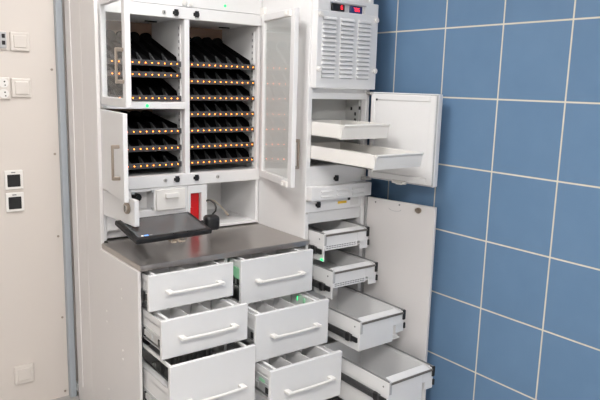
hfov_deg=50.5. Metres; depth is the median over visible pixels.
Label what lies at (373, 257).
tall cabinet
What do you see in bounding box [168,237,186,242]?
bundle
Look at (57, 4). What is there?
trim
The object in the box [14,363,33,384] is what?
switch plate
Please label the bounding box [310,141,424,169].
tray
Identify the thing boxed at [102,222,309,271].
countertop
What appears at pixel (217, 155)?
tray
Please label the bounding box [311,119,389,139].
tray
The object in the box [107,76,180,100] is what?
tray
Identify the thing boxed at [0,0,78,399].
wall
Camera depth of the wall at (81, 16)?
2.92 m
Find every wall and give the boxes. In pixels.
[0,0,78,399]
[64,0,103,399]
[366,0,599,399]
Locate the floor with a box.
[52,393,342,399]
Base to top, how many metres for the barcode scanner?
0.101 m
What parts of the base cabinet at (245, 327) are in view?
drawer, handle, drawer, handle, drawer, handle, drawer, drawer, handle, drawer, handle, drawer, handle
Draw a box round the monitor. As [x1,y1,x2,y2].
[115,212,211,244]
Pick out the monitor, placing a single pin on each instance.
(158, 228)
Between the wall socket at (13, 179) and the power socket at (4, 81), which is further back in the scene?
the wall socket at (13, 179)
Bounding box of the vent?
[311,0,378,89]
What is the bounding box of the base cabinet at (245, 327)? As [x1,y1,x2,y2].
[100,245,341,399]
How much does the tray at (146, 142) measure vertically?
0.091 m
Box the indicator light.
[233,265,238,278]
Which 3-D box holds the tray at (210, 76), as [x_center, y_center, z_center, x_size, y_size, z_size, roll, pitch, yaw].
[-0.472,-0.666,3.199,0.367,0.168,0.340,-6,13,-36]
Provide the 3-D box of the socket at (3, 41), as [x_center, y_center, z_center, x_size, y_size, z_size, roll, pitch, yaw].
[-1.357,-0.716,2.847,0.084,0.084,0.018,-6,13,-36]
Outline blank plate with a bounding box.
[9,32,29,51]
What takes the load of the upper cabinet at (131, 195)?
on the countertop
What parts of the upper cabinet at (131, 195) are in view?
door, glass door, handle, handle, panel, panel, knob, drawer, handle, rack rail, rack rail, panel, panel, rack rail, glass door, handle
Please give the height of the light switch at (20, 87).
0.088 m
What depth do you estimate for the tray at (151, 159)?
3.00 m
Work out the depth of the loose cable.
3.30 m
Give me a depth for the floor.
3.30 m
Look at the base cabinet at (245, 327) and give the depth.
2.64 m
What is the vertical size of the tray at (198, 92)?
0.168 m
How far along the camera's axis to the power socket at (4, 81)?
2.90 m
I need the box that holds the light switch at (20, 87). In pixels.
[11,78,31,97]
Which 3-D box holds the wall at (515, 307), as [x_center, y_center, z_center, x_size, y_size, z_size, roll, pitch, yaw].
[1.397,-0.080,2.048,0.100,2.750,4.770,-6,13,-36]
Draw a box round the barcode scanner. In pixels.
[201,199,219,229]
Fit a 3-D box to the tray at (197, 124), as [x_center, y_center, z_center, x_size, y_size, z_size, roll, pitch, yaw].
[-0.478,-0.439,3.240,0.367,0.168,0.340,-6,13,-36]
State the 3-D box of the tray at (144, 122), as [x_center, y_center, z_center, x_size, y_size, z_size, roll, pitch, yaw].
[-0.804,-0.367,3.006,0.372,0.091,0.340,-6,13,-36]
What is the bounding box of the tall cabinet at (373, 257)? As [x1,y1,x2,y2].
[256,0,442,399]
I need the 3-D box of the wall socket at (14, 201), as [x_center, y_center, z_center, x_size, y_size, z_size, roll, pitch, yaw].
[-1.344,0.010,3.004,0.082,0.092,0.015,-6,13,-36]
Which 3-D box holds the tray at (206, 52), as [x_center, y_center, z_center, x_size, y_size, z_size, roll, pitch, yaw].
[-0.470,-0.742,3.186,0.367,0.168,0.340,-6,13,-36]
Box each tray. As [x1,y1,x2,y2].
[106,30,180,66]
[107,64,180,78]
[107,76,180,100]
[119,111,181,134]
[128,134,181,151]
[128,151,181,169]
[189,36,254,69]
[190,67,254,85]
[190,84,253,100]
[190,101,253,116]
[190,117,253,132]
[190,132,253,149]
[190,147,253,165]
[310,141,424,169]
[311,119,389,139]
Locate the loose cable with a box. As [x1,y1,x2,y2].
[207,199,228,215]
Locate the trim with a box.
[53,0,78,396]
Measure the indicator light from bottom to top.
0.049 m
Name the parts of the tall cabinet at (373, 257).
plate, plate, drawer, drawer, plate, rail, rail, drawer, rail, rail, rail, plate, rail, rail, drawer, rail, door, panel, insulated door, rail, rail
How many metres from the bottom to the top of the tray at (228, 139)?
0.168 m
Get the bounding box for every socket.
[0,30,6,49]
[0,77,10,99]
[4,170,22,189]
[5,192,24,211]
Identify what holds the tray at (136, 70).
in the upper cabinet at (131, 195)
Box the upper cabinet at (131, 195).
[97,0,299,240]
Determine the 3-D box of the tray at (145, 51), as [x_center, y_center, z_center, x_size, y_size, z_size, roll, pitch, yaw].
[-0.794,-0.706,2.945,0.372,0.168,0.340,-6,13,-36]

